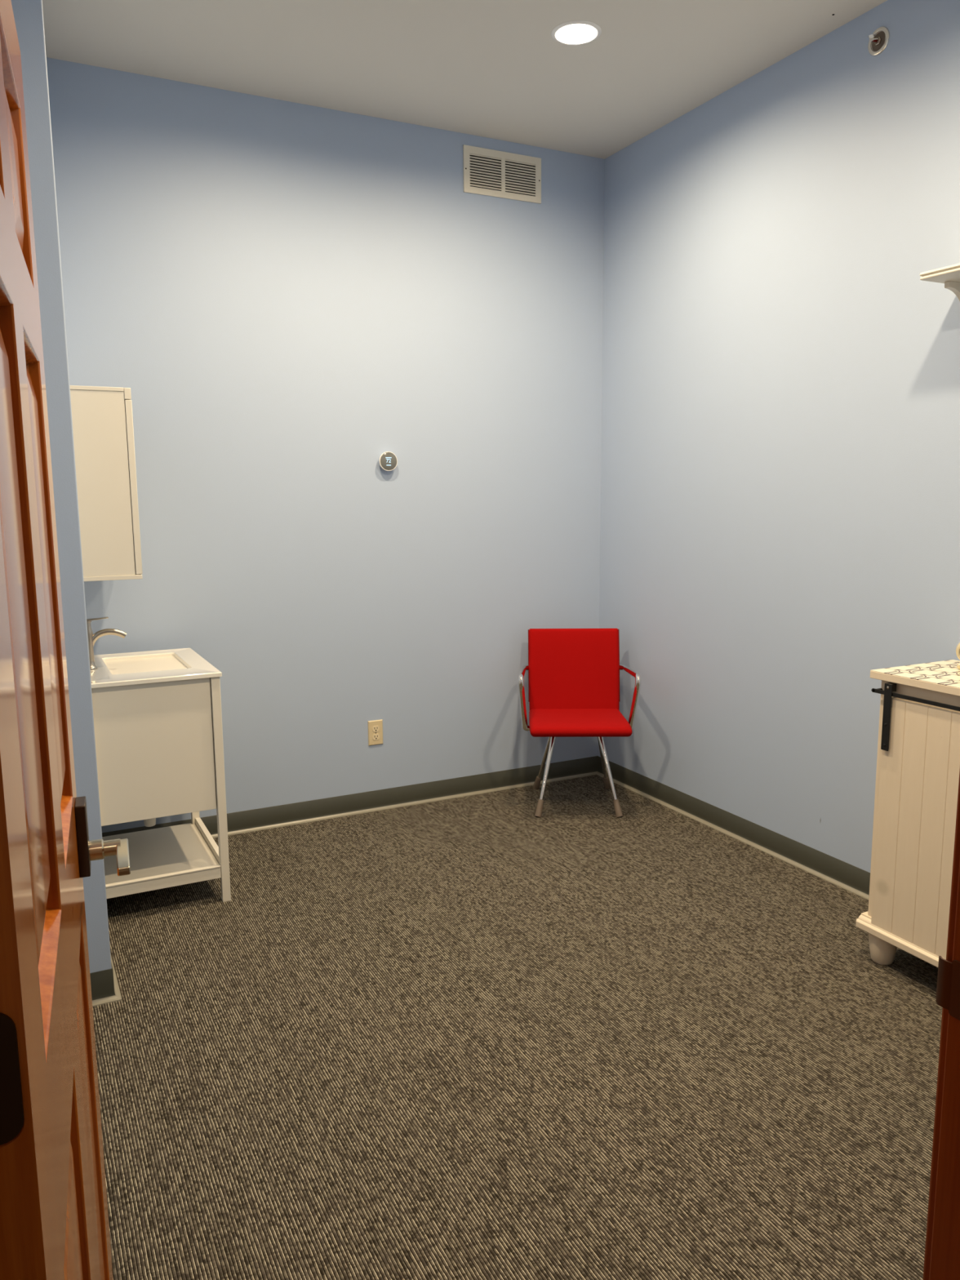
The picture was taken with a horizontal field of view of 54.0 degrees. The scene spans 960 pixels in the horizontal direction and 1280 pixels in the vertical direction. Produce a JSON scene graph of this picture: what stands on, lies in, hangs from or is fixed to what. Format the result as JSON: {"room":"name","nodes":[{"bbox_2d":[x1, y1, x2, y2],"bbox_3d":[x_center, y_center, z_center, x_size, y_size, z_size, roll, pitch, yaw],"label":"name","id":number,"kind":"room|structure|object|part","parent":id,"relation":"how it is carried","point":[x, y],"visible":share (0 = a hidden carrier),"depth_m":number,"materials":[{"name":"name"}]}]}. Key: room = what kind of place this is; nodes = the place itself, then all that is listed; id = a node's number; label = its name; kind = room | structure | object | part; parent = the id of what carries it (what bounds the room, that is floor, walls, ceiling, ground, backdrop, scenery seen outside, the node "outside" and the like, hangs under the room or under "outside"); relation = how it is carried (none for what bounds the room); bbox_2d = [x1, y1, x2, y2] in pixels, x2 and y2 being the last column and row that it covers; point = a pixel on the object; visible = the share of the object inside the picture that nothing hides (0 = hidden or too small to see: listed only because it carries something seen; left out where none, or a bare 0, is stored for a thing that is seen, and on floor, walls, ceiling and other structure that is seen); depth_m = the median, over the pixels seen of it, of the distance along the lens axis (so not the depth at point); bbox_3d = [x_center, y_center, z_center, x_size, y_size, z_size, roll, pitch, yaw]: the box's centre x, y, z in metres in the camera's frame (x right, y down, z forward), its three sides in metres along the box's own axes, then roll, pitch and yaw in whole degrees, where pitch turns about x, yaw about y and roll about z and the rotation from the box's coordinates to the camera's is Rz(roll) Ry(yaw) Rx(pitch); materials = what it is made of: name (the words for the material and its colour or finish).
{"room":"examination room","nodes":[
{"label":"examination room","id":0,"kind":"room"},
{"bbox_2d":[10,0,111,973],"bbox_3d":[-1.607,-0.521,3.034,0.473,3.050,1.347,-5,10,-26],"label":"wall","id":1,"kind":"structure","parent":0,"point":[28,14],"depth_m":2.52,"materials":[{"name":"blue paint"}]},
{"bbox_2d":[69,385,142,581],"bbox_3d":[-1.366,-0.544,3.327,0.220,0.623,0.602,-5,10,-26],"label":"upper cabinet","id":2,"kind":"object","parent":1,"relation":"attached to","point":[102,418],"visible":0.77,"depth_m":3.07,"materials":[{"name":"white paint"}]},
{"bbox_3d":[-1.379,-0.845,3.276,0.196,0.012,0.600,-5,10,-26],"label":"panel","id":3,"kind":"part","parent":2,"relation":"part of","materials":[{"name":"white paint"}]},
{"bbox_3d":[-1.365,-0.243,3.373,0.218,0.014,0.602,-5,10,-26],"label":"panel","id":4,"kind":"part","parent":2,"relation":"part of","materials":[{"name":"white paint"}]},
{"bbox_3d":[-1.281,-0.842,3.326,0.020,0.036,0.600,-5,10,-26],"label":"rail","id":5,"kind":"part","parent":2,"relation":"part of","materials":[{"name":"white paint"}]},
{"bbox_3d":[-1.210,-0.521,3.240,0.020,0.568,0.299,-5,10,-26],"label":"door","id":6,"kind":"part","parent":2,"relation":"part of","materials":[{"name":"white paint"}]},
{"bbox_2d":[89,968,122,1006],"bbox_3d":[-1.233,1.025,2.682,0.394,0.094,0.021,-5,10,-26],"label":"baseboard","id":7,"kind":"structure","parent":1,"relation":"attached to","point":[102,984],"depth_m":2.75,"materials":[{"name":"grey rubber"}]},
{"bbox_2d":[110,952,121,999],"bbox_3d":[-1.343,0.930,3.306,0.021,0.094,1.248,-5,10,-26],"label":"baseboard","id":8,"kind":"structure","parent":1,"relation":"attached to","point":[117,990],"depth_m":2.84,"materials":[{"name":"grey rubber"}]},
{"bbox_2d":[46,57,604,832],"bbox_3d":[-0.491,-0.720,4.269,2.647,3.050,0.120,-5,10,-26],"label":"wall","id":9,"kind":"structure","parent":0,"point":[287,297],"depth_m":4.12,"materials":[{"name":"blue paint"}]},
{"bbox_2d":[102,755,597,838],"bbox_3d":[-0.501,0.755,4.405,2.527,0.094,0.021,-5,10,-26],"label":"baseboard","id":10,"kind":"structure","parent":9,"relation":"attached to","point":[291,814],"depth_m":4.44,"materials":[{"name":"grey rubber"}]},
{"bbox_2d":[368,719,382,746],"bbox_3d":[-0.484,0.431,4.372,0.072,0.117,0.008,-5,10,-26],"label":"wall outlet","id":11,"kind":"object","parent":9,"relation":"attached to","point":[375,726],"visible":1,"depth_m":4.37,"materials":[{"name":"beige plastic"}]},
{"bbox_2d":[372,733,379,740],"bbox_3d":[-0.483,0.450,4.373,0.034,0.029,0.003,-5,10,-26],"label":"socket","id":12,"kind":"object","parent":11,"relation":"attached to","point":[375,736],"depth_m":4.37,"materials":[{"name":"beige plastic"}]},
{"bbox_2d":[372,725,379,732],"bbox_3d":[-0.483,0.412,4.367,0.034,0.029,0.003,-5,10,-26],"label":"socket","id":13,"kind":"object","parent":11,"relation":"attached to","point":[375,728],"depth_m":4.37,"materials":[{"name":"beige plastic"}]},
{"bbox_2d":[378,451,397,471],"bbox_3d":[-0.414,-0.799,4.211,0.085,0.085,0.034,-5,10,-26],"label":"thermostat","id":14,"kind":"object","parent":9,"relation":"attached to","point":[388,460],"visible":1,"depth_m":4.20,"materials":[{"name":"white plastic"}]},
{"bbox_2d":[462,144,541,204],"bbox_3d":[0.105,-2.121,4.292,0.400,0.198,0.007,-5,10,-26],"label":"air vent","id":15,"kind":"object","parent":9,"relation":"in","point":[487,172],"visible":1,"depth_m":4.29,"materials":[{"name":"white metal"}]},
{"bbox_2d":[42,0,887,159],"bbox_3d":[0.083,-2.035,2.363,3.120,0.120,3.655,-5,10,-26],"label":"ceiling","id":16,"kind":"structure","parent":0,"point":[495,69],"depth_m":3.41,"materials":[{"name":"white paint"}]},
{"bbox_2d":[551,20,601,44],"bbox_3d":[0.336,-2.144,3.277,0.175,0.065,0.175,-5,10,-26],"label":"recessed light","id":17,"kind":"object","parent":16,"relation":"in","point":[573,32],"visible":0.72,"depth_m":3.31,"materials":[{"name":"white plastic"}]},
{"bbox_3d":[0.336,-2.153,3.276,0.120,0.044,0.120,-5,10,-26],"label":"bulb","id":18,"kind":"part","parent":17,"relation":"part of","materials":[{"name":"white"}]},
{"bbox_2d":[92,774,942,1279],"bbox_3d":[0.107,1.069,2.840,3.120,0.060,3.655,-5,10,-26],"label":"floor","id":19,"kind":"structure","parent":0,"point":[477,1037],"depth_m":2.46,"materials":[{"name":"carpet"}]},
{"bbox_2d":[86,616,231,902],"bbox_3d":[-1.242,0.419,3.535,0.480,1.033,0.615,-5,10,-26],"label":"sink vanity","id":20,"kind":"object","parent":19,"relation":"on","point":[157,714],"visible":0.8,"depth_m":3.31,"materials":[{"name":"white paint"}]},
{"bbox_2d":[86,616,127,669],"bbox_3d":[-1.359,0.009,3.414,0.153,0.183,0.045,-5,10,-26],"label":"faucet","id":21,"kind":"object","parent":20,"relation":"on","point":[92,638],"depth_m":3.39,"materials":[{"name":"silver metal"}]},
{"bbox_2d":[89,648,222,688],"bbox_3d":[-1.252,0.145,3.489,0.462,0.112,0.615,-5,10,-26],"label":"sink","id":22,"kind":"object","parent":20,"relation":"in","point":[182,668],"depth_m":3.37,"materials":[{"name":"white ceramic"}]},
{"bbox_3d":[-1.235,0.817,3.598,0.418,0.041,0.598,-5,10,-26],"label":"shelf rail","id":23,"kind":"part","parent":20,"relation":"part of","materials":[{"name":"white paint"}]},
{"bbox_3d":[-1.192,0.465,3.892,0.030,0.833,0.030,-5,10,-26],"label":"leg","id":24,"kind":"part","parent":20,"relation":"part of","materials":[{"name":"white paint"}]},
{"bbox_3d":[-0.934,0.541,3.387,0.030,0.833,0.030,-5,10,-26],"label":"leg","id":25,"kind":"part","parent":20,"relation":"part of","materials":[{"name":"white paint"}]},
{"bbox_2d":[517,628,641,817],"bbox_3d":[0.452,0.385,4.412,0.553,0.825,0.551,0,9,1],"label":"armchair","id":26,"kind":"object","parent":19,"relation":"on","point":[574,673],"visible":1,"depth_m":4.53,"materials":[{"name":"red fabric"}]},
{"bbox_3d":[0.213,0.267,4.435,0.076,0.281,0.404,1,9,12],"label":"armrest","id":27,"kind":"part","parent":26,"relation":"part of","materials":[{"name":"silver metal"}]},
{"bbox_3d":[0.321,0.561,4.576,0.024,0.383,0.261,-3,9,-16],"label":"leg","id":28,"kind":"part","parent":26,"relation":"part of","materials":[{"name":"silver metal"}]},
{"bbox_3d":[0.314,0.593,4.366,0.024,0.381,0.196,4,10,28],"label":"leg","id":29,"kind":"part","parent":26,"relation":"part of","materials":[{"name":"silver metal"}]},
{"bbox_3d":[0.455,0.155,4.555,0.438,0.413,0.131,0,9,1],"label":"backrest","id":30,"kind":"part","parent":26,"relation":"part of","materials":[{"name":"red fabric"}]},
{"bbox_3d":[0.451,0.377,4.346,0.452,0.056,0.424,0,9,1],"label":"seat","id":31,"kind":"part","parent":26,"relation":"part of","materials":[{"name":"red fabric"}]},
{"bbox_3d":[0.593,0.559,4.570,0.024,0.383,0.261,2,9,18],"label":"leg","id":32,"kind":"part","parent":26,"relation":"part of","materials":[{"name":"silver metal"}]},
{"bbox_3d":[0.590,0.592,4.360,0.024,0.381,0.196,-5,10,-26],"label":"leg","id":33,"kind":"part","parent":26,"relation":"part of","materials":[{"name":"silver metal"}]},
{"bbox_3d":[0.692,0.265,4.424,0.076,0.281,0.404,-2,9,-10],"label":"armrest","id":34,"kind":"part","parent":26,"relation":"part of","materials":[{"name":"silver metal"}]},
{"bbox_2d":[855,659,959,967],"bbox_3d":[1.546,0.592,2.624,0.380,0.926,0.871,-5,10,-26],"label":"base cabinet","id":35,"kind":"object","parent":19,"relation":"on","point":[918,757],"visible":0.96,"depth_m":2.77,"materials":[{"name":"beige paint"}]},
{"bbox_3d":[1.548,0.929,2.679,0.378,0.043,0.865,-5,10,-26],"label":"moulding","id":36,"kind":"part","parent":35,"relation":"part of","materials":[{"name":"beige paint"}]},
{"bbox_3d":[1.378,0.207,2.485,0.004,0.012,0.840,-5,10,-26],"label":"rail","id":37,"kind":"part","parent":35,"relation":"part of","materials":[{"name":"black metal"}]},
{"bbox_2d":[955,642,959,669],"bbox_3d":[1.474,0.044,2.839,0.071,0.092,0.032,4,10,25],"label":"ornament","id":38,"kind":"object","parent":35,"relation":"on","point":[957,648],"visible":1,"depth_m":2.84,"materials":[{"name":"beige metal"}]},
{"bbox_2d":[597,0,959,872],"bbox_3d":[1.461,-0.573,3.218,0.120,3.050,3.535,-5,10,-26],"label":"wall","id":39,"kind":"structure","parent":0,"point":[780,528],"depth_m":3.61,"materials":[{"name":"blue paint"}]},
{"bbox_2d":[596,755,870,900],"bbox_3d":[1.382,0.885,3.464,0.021,0.094,3.415,-5,10,-26],"label":"baseboard","id":40,"kind":"structure","parent":39,"relation":"attached to","point":[850,877],"depth_m":3.96,"materials":[{"name":"grey rubber"}]},
{"bbox_2d":[867,26,889,56],"bbox_3d":[1.302,-1.983,3.111,0.046,0.085,0.085,-5,10,-26],"label":"sprinkler head","id":41,"kind":"object","parent":39,"relation":"attached to","point":[879,39],"visible":1,"depth_m":3.11},
{"bbox_2d":[920,262,959,301],"bbox_3d":[1.554,-0.992,2.600,0.200,0.154,0.640,-5,10,-26],"label":"wall shelf","id":42,"kind":"object","parent":39,"relation":"attached to","point":[949,275],"visible":1,"depth_m":2.81,"materials":[{"name":"white paint"}]},
{"bbox_3d":[0.883,-0.234,1.039,2.900,3.050,0.120,-5,10,-26],"label":"wall","id":43,"kind":"structure","parent":0,"visible":0},
{"bbox_2d":[0,0,130,1279],"bbox_3d":[-0.468,0.277,1.004,0.182,2.048,0.922,-4,9,-21],"label":"door","id":44,"kind":"structure","parent":43,"relation":"in","point":[54,1215],"depth_m":0.87,"materials":[{"name":"orange wood"}]},
{"bbox_3d":[-0.585,0.290,1.387,0.014,0.108,0.049,-4,9,-21],"label":"handle plate","id":45,"kind":"part","parent":44,"relation":"part of","materials":[{"name":"brown metal"}]},
{"bbox_3d":[-0.518,0.314,1.366,0.017,0.012,0.120,-4,9,-21],"label":"lever handle","id":46,"kind":"part","parent":44,"relation":"part of","materials":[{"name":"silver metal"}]},
{"bbox_2d":[923,770,959,1279],"bbox_3d":[0.530,0.227,1.004,0.062,2.155,0.014,-5,10,-26],"label":"trim","id":47,"kind":"structure","parent":43,"relation":"attached to","point":[956,861],"depth_m":1.03,"materials":[{"name":"red wood"}]},
{"bbox_2d":[928,862,959,1279],"bbox_3d":[0.526,0.268,0.941,0.028,2.093,0.136,-5,10,-26],"label":"trim","id":48,"kind":"structure","parent":43,"relation":"attached to","point":[944,1264],"depth_m":1.01,"materials":[{"name":"red wood"}]},
{"bbox_3d":[0.502,0.368,0.994,0.005,0.063,0.046,-4,10,-23],"label":"strike plate","id":49,"kind":"part","parent":48,"relation":"part of","materials":[{"name":"brown metal"}]}
]}

